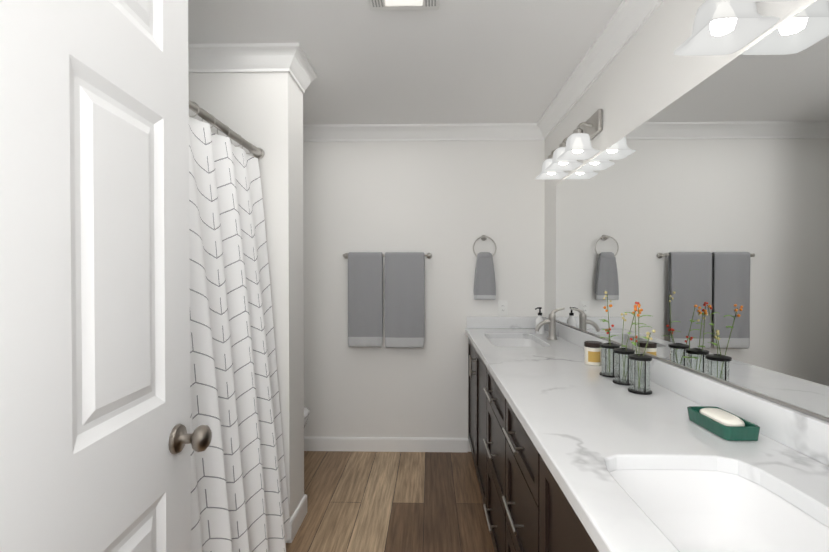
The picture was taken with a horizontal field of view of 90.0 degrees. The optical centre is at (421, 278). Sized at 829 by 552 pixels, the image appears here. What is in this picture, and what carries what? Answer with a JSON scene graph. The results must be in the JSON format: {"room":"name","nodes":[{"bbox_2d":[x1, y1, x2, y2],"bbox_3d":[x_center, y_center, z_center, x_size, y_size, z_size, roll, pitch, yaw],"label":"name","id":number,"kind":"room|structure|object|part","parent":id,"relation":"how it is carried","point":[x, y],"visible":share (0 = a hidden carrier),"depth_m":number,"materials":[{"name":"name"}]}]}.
{"room":"bathroom","nodes":[
{"label":"bathroom","id":0,"kind":"room"},
{"bbox_2d":[188,72,303,520],"bbox_3d":[-1.058,0.094,2.194,0.800,2.440,0.240,0,1,1],"label":"wall","id":1,"kind":"structure","parent":0,"point":[263,111],"depth_m":2.06,"materials":[{"name":"white paint"}]},
{"bbox_2d":[189,100,290,551],"bbox_3d":[-0.738,0.326,1.281,0.226,1.935,1.576,0,1,1],"label":"shower curtain","id":2,"kind":"object","parent":1,"relation":"attached to","point":[239,500],"visible":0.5,"depth_m":1.65,"materials":[{"name":"white fabric"}]},
{"bbox_3d":[-0.823,-0.615,1.273,0.054,0.054,1.576,0,1,1],"label":"rod","id":3,"kind":"part","parent":2,"relation":"part of","materials":[{"name":"silver metal"}]},
{"bbox_2d":[188,43,316,92],"bbox_3d":[-1.019,-1.075,2.142,0.880,0.100,0.320,0,1,1],"label":"crown molding","id":4,"kind":"structure","parent":1,"relation":"attached to","point":[292,60],"depth_m":2.03,"materials":[{"name":"white paint"}]},
{"bbox_2d":[292,494,306,515],"bbox_3d":[-1.033,1.261,2.333,0.784,0.104,0.014,0,1,1],"label":"baseboard","id":5,"kind":"structure","parent":1,"relation":"attached to","point":[301,510],"depth_m":2.24,"materials":[{"name":"white paint"}]},
{"bbox_2d":[286,451,494,551],"bbox_3d":[-0.296,1.348,1.342,2.560,0.050,3.802,0,1,1],"label":"floor","id":6,"kind":"structure","parent":0,"point":[358,501],"depth_m":2.41,"materials":[{"name":"brown wood"}]},
{"bbox_2d":[304,407,308,427],"bbox_3d":[-1.093,0.911,2.740,0.691,0.795,0.480,0,1,1],"label":"toilet","id":7,"kind":"object","parent":6,"relation":"on","point":[306,412],"visible":0.02,"depth_m":2.73,"materials":[{"name":"white ceramic"}]},
{"bbox_2d":[468,336,600,551],"bbox_3d":[0.584,0.870,1.602,0.604,0.898,3.029,0,1,1],"label":"bathroom vanity","id":8,"kind":"object","parent":6,"relation":"on","point":[526,509],"depth_m":1.44,"materials":[{"name":"black wood"}]},
{"bbox_3d":[0.323,0.552,2.640,0.038,0.130,0.010,0,1,1],"label":"handle","id":9,"kind":"part","parent":8,"relation":"part of","materials":[{"name":"silver metal"}]},
{"bbox_3d":[0.356,0.808,2.862,0.020,0.778,0.505,0,1,1],"label":"door","id":10,"kind":"part","parent":8,"relation":"part of","materials":[{"name":"black wood"}]},
{"bbox_3d":[0.321,0.552,2.570,0.038,0.130,0.010,0,1,1],"label":"handle","id":11,"kind":"part","parent":8,"relation":"part of","materials":[{"name":"silver metal"}]},
{"bbox_3d":[0.345,0.814,2.351,0.020,0.778,0.505,0,1,1],"label":"door","id":12,"kind":"part","parent":8,"relation":"part of","materials":[{"name":"black wood"}]},
{"bbox_3d":[0.306,1.058,1.836,0.038,0.011,0.200,0,1,1],"label":"handle","id":13,"kind":"part","parent":8,"relation":"part of","materials":[{"name":"silver metal"}]},
{"bbox_3d":[0.306,0.751,1.832,0.038,0.011,0.200,0,1,1],"label":"handle","id":14,"kind":"part","parent":8,"relation":"part of","materials":[{"name":"silver metal"}]},
{"bbox_3d":[0.306,0.512,1.830,0.038,0.011,0.200,0,1,1],"label":"handle","id":15,"kind":"part","parent":8,"relation":"part of","materials":[{"name":"silver metal"}]},
{"bbox_3d":[0.334,1.058,1.835,0.020,0.300,0.508,0,1,1],"label":"drawer","id":16,"kind":"part","parent":8,"relation":"part of","materials":[{"name":"black wood"}]},
{"bbox_3d":[0.334,0.751,1.832,0.020,0.300,0.508,0,1,1],"label":"drawer","id":17,"kind":"part","parent":8,"relation":"part of","materials":[{"name":"black wood"}]},
{"bbox_3d":[0.334,0.512,1.829,0.020,0.165,0.508,0,1,1],"label":"drawer","id":18,"kind":"part","parent":8,"relation":"part of","materials":[{"name":"black wood"}]},
{"bbox_3d":[0.324,1.063,1.335,0.020,0.300,0.468,0,1,1],"label":"drawer","id":19,"kind":"part","parent":8,"relation":"part of","materials":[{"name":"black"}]},
{"bbox_3d":[0.296,0.756,1.333,0.038,0.011,0.200,0,1,1],"label":"handle","id":20,"kind":"part","parent":8,"relation":"part of","materials":[{"name":"silver metal"}]},
{"bbox_3d":[0.296,0.517,1.330,0.038,0.011,0.200,0,1,1],"label":"handle","id":21,"kind":"part","parent":8,"relation":"part of","materials":[{"name":"silver metal"}]},
{"bbox_3d":[0.324,0.756,1.332,0.020,0.300,0.468,0,1,1],"label":"drawer","id":22,"kind":"part","parent":8,"relation":"part of","materials":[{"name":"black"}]},
{"bbox_3d":[0.324,0.517,1.329,0.020,0.165,0.468,0,1,1],"label":"drawer","id":23,"kind":"part","parent":8,"relation":"part of","materials":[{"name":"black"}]},
{"bbox_3d":[0.314,0.829,0.841,0.020,0.778,0.491,0,1,1],"label":"door","id":24,"kind":"part","parent":8,"relation":"part of","materials":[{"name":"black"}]},
{"bbox_2d":[465,328,828,551],"bbox_3d":[0.592,0.402,1.587,0.589,0.035,3.048,0,1,1],"label":"countertop","id":25,"kind":"structure","parent":8,"relation":"on","point":[576,416],"depth_m":1.02,"materials":[{"name":"white stone"}]},
{"bbox_2d":[489,336,548,347],"bbox_3d":[0.578,0.478,2.574,0.380,0.160,0.596,0,1,1],"label":"sink","id":26,"kind":"object","parent":25,"relation":"in","point":[498,341],"depth_m":2.84,"materials":[{"name":"white ceramic"}]},
{"bbox_2d":[535,307,544,333],"bbox_3d":[0.799,0.282,2.808,0.069,0.181,0.060,0,1,1],"label":"soap dispenser","id":27,"kind":"object","parent":25,"relation":"on","point":[539,319],"visible":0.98,"depth_m":2.79,"materials":[{"name":"white"}]},
{"bbox_2d":[533,308,564,339],"bbox_3d":[0.795,0.276,2.568,0.183,0.198,0.061,0,1,1],"label":"faucet","id":28,"kind":"object","parent":25,"relation":"on","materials":[{"name":"silver metal"}]},
{"bbox_2d":[584,341,601,365],"bbox_3d":[0.770,0.332,1.859,0.077,0.099,0.077,0,1,1],"label":"candle jar","id":29,"kind":"object","parent":25,"relation":"on","point":[592,352],"visible":0.92,"depth_m":1.83,"materials":[{"name":"beige glass"}]},
{"bbox_3d":[0.770,0.293,1.858,0.077,0.020,0.077,0,1,1],"label":"lid","id":30,"kind":"part","parent":29,"relation":"part of","materials":[{"name":"brown metal"}]},
{"bbox_2d":[599,306,606,376],"bbox_3d":[0.735,0.240,1.636,0.112,0.288,0.074,-1,1,-41],"label":"bud vase","id":31,"kind":"object","parent":25,"relation":"on","point":[603,345],"depth_m":1.64,"materials":[{"name":"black glass"}]},
{"bbox_3d":[0.749,0.324,1.649,0.062,0.104,0.062,0,1,1],"label":"glass","id":32,"kind":"part","parent":31,"relation":"part of","materials":[{"name":"clear glass"}]},
{"bbox_2d":[601,460,828,551],"bbox_3d":[0.538,0.497,0.655,0.380,0.160,0.595,0,1,1],"label":"sink","id":33,"kind":"object","parent":25,"relation":"in","point":[700,507],"depth_m":0.89,"materials":[{"name":"white ceramic"}]},
{"bbox_2d":[687,406,759,440],"bbox_3d":[0.775,0.367,1.071,0.089,0.046,0.161,0,1,1],"label":"soap dish","id":34,"kind":"object","parent":25,"relation":"on","point":[723,424],"visible":1,"depth_m":1.03,"materials":[{"name":"teal ceramic"}]},
{"bbox_3d":[-0.569,0.259,0.602,0.115,2.118,0.883,0,1,1],"label":"door","id":35,"kind":"structure","parent":6,"relation":"on","visible":0},
{"bbox_2d":[0,0,211,551],"bbox_3d":[-0.517,0.259,0.605,0.087,2.118,0.884,0,1,-4],"label":"door","id":36,"kind":"structure","parent":35,"relation":"attached to","point":[94,279],"depth_m":0.71,"materials":[{"name":"white paint"}]},
{"bbox_3d":[-0.541,0.377,0.975,0.078,0.068,0.069,0,1,1],"label":"door knob","id":37,"kind":"part","parent":36,"relation":"part of","materials":[{"name":"silver metal"}]},
{"bbox_2d":[188,0,622,124],"bbox_3d":[-0.296,-1.142,1.317,2.560,0.050,3.802,0,1,1],"label":"ceiling","id":38,"kind":"structure","parent":0,"point":[478,61],"depth_m":2.02,"materials":[{"name":"white paint"}]},
{"bbox_2d":[369,0,438,10],"bbox_3d":[-0.071,-1.105,1.561,0.280,0.028,0.280,0,1,1],"label":"fan","id":39,"kind":"object","parent":38,"relation":"attached to","point":[387,5],"visible":0.94,"depth_m":1.66,"materials":[{"name":"white plastic"}]},
{"bbox_2d":[303,140,544,451],"bbox_3d":[-0.257,0.084,3.180,2.560,2.440,0.100,0,1,1],"label":"wall","id":40,"kind":"structure","parent":0,"point":[446,204],"depth_m":3.12,"materials":[{"name":"white paint"}]},
{"bbox_2d":[303,124,336,141],"bbox_3d":[-1.047,-1.081,2.718,0.800,0.100,0.832,0,1,1],"label":"crown molding","id":41,"kind":"structure","parent":40,"relation":"attached to","point":[320,133],"depth_m":3.09,"materials":[{"name":"white paint"}]},
{"bbox_2d":[304,437,467,451],"bbox_3d":[-0.544,1.253,3.141,1.788,0.104,0.014,0,1,1],"label":"baseboard","id":42,"kind":"structure","parent":40,"relation":"attached to","point":[386,444],"depth_m":3.13,"materials":[{"name":"white paint"}]},
{"bbox_2d":[343,252,431,347],"bbox_3d":[-0.255,0.155,3.080,0.669,0.705,0.100,0,1,1],"label":"towel rail","id":43,"kind":"object","parent":40,"relation":"attached to","point":[404,299],"visible":1,"depth_m":3.04,"materials":[{"name":"grey fabric"}]},
{"bbox_2d":[348,252,382,346],"bbox_3d":[-0.413,0.154,3.063,0.259,0.703,0.061,0,1,1],"label":"towel","id":44,"kind":"object","parent":43,"relation":"hanging from","point":[365,269],"depth_m":3.04,"materials":[{"name":"grey fabric"}]},
{"bbox_2d":[385,252,424,347],"bbox_3d":[-0.123,0.156,3.058,0.297,0.708,0.061,0,1,1],"label":"towel","id":45,"kind":"object","parent":43,"relation":"hanging from","point":[404,271],"depth_m":3.03,"materials":[{"name":"grey fabric"}]},
{"bbox_2d":[334,123,533,141],"bbox_3d":[0.096,-1.085,3.070,1.470,0.100,0.080,0,1,1],"label":"crown molding","id":46,"kind":"structure","parent":40,"relation":"attached to","point":[460,131],"depth_m":3.07,"materials":[{"name":"white paint"}]},
{"bbox_2d":[473,235,496,299],"bbox_3d":[0.468,-0.087,3.073,0.175,0.483,0.079,0,1,1],"label":"towel ring","id":47,"kind":"object","parent":40,"relation":"attached to","point":[484,284],"visible":1,"depth_m":3.04,"materials":[{"name":"grey fabric"}]},
{"bbox_2d":[473,256,495,299],"bbox_3d":[0.466,-0.007,3.064,0.167,0.326,0.062,0,1,1],"label":"towel","id":48,"kind":"object","parent":47,"relation":"hanging from","point":[484,279],"depth_m":3.04,"materials":[{"name":"grey fabric"}]},
{"bbox_2d":[467,317,537,327],"bbox_3d":[0.617,0.326,3.100,0.557,0.087,0.020,0,1,1],"label":"backsplash","id":49,"kind":"structure","parent":40,"relation":"attached to","point":[472,322],"depth_m":3.09,"materials":[{"name":"white stone"}]},
{"bbox_2d":[498,301,507,315],"bbox_3d":[0.611,0.220,3.108,0.070,0.114,0.009,0,1,1],"label":"electrical outlet","id":50,"kind":"object","parent":40,"relation":"attached to","point":[502,308],"visible":1,"depth_m":3.11,"materials":[{"name":"white plastic"}]},
{"bbox_2d":[544,0,815,411],"bbox_3d":[0.933,0.104,1.254,0.100,2.440,3.702,0,1,1],"label":"wall","id":51,"kind":"structure","parent":0,"point":[646,75],"depth_m":1.68,"materials":[{"name":"white paint"}]},
{"bbox_2d":[535,109,601,179],"bbox_3d":[0.814,-0.744,2.367,0.182,0.207,0.636,0,1,1],"label":"sconce","id":52,"kind":"object","parent":51,"relation":"attached to","point":[568,153],"visible":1,"depth_m":2.19,"materials":[{"name":"white glass"}]},
{"bbox_3d":[0.816,-0.694,2.597,0.176,0.102,0.176,0,1,1],"label":"lamp shade","id":53,"kind":"part","parent":52,"relation":"part of","materials":[{"name":"white glass"}]},
{"bbox_3d":[0.811,-0.692,2.367,0.176,0.102,0.176,0,1,1],"label":"lamp shade","id":54,"kind":"part","parent":52,"relation":"part of","materials":[{"name":"white glass"}]},
{"bbox_2d":[573,128,582,133],"bbox_3d":[0.806,-0.747,2.137,0.052,0.050,0.052,0,1,1],"label":"socket","id":55,"kind":"object","parent":52,"relation":"attached to","point":[577,131],"depth_m":2.11,"materials":[{"name":"silver metal"}]},
{"bbox_3d":[0.806,-0.689,2.137,0.176,0.102,0.176,0,1,1],"label":"lamp shade","id":56,"kind":"part","parent":52,"relation":"part of","materials":[{"name":"white glass"}]},
{"bbox_3d":[0.895,-0.793,2.365,0.022,0.110,0.620,0,1,1],"label":"plate","id":57,"kind":"part","parent":52,"relation":"part of","materials":[{"name":"silver metal"}]},
{"bbox_3d":[0.841,-0.788,2.136,0.083,0.038,0.013,0,1,1],"label":"arm","id":58,"kind":"part","parent":52,"relation":"part of"},
{"bbox_2d":[534,0,663,139],"bbox_3d":[0.844,-1.067,1.293,0.080,0.100,3.602,0,1,1],"label":"crown molding","id":59,"kind":"structure","parent":51,"relation":"attached to","point":[625,23],"depth_m":2.01,"materials":[{"name":"white paint"}]},
{"bbox_2d":[542,317,828,463],"bbox_3d":[0.876,0.341,1.581,0.021,0.087,3.048,0,1,1],"label":"backsplash","id":60,"kind":"structure","parent":51,"relation":"attached to","point":[793,428],"depth_m":1.11,"materials":[{"name":"white stone"}]},
{"bbox_2d":[556,0,828,421],"bbox_3d":[0.882,-0.160,1.475,0.008,0.916,2.648,0,1,1],"label":"mirror","id":61,"kind":"object","parent":51,"relation":"attached to","point":[694,222],"visible":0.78,"depth_m":1.19,"materials":[{"name":"clear glass"}]},
{"bbox_2d":[674,0,797,55],"bbox_3d":[0.782,-0.729,0.847,0.182,0.207,0.636,0,1,1],"label":"sconce","id":62,"kind":"object","parent":51,"relation":"attached to","point":[723,27],"visible":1,"depth_m":1.07,"materials":[{"name":"white glass"}]},
{"bbox_3d":[0.784,-0.686,1.077,0.058,0.102,0.058,0,1,1],"label":"bulb","id":63,"kind":"part","parent":62,"relation":"part of","materials":[{"name":"white glass"}]},
{"bbox_3d":[0.779,-0.676,0.848,0.176,0.102,0.176,0,1,1],"label":"lamp shade","id":64,"kind":"part","parent":62,"relation":"part of","materials":[{"name":"white glass"}]}
]}

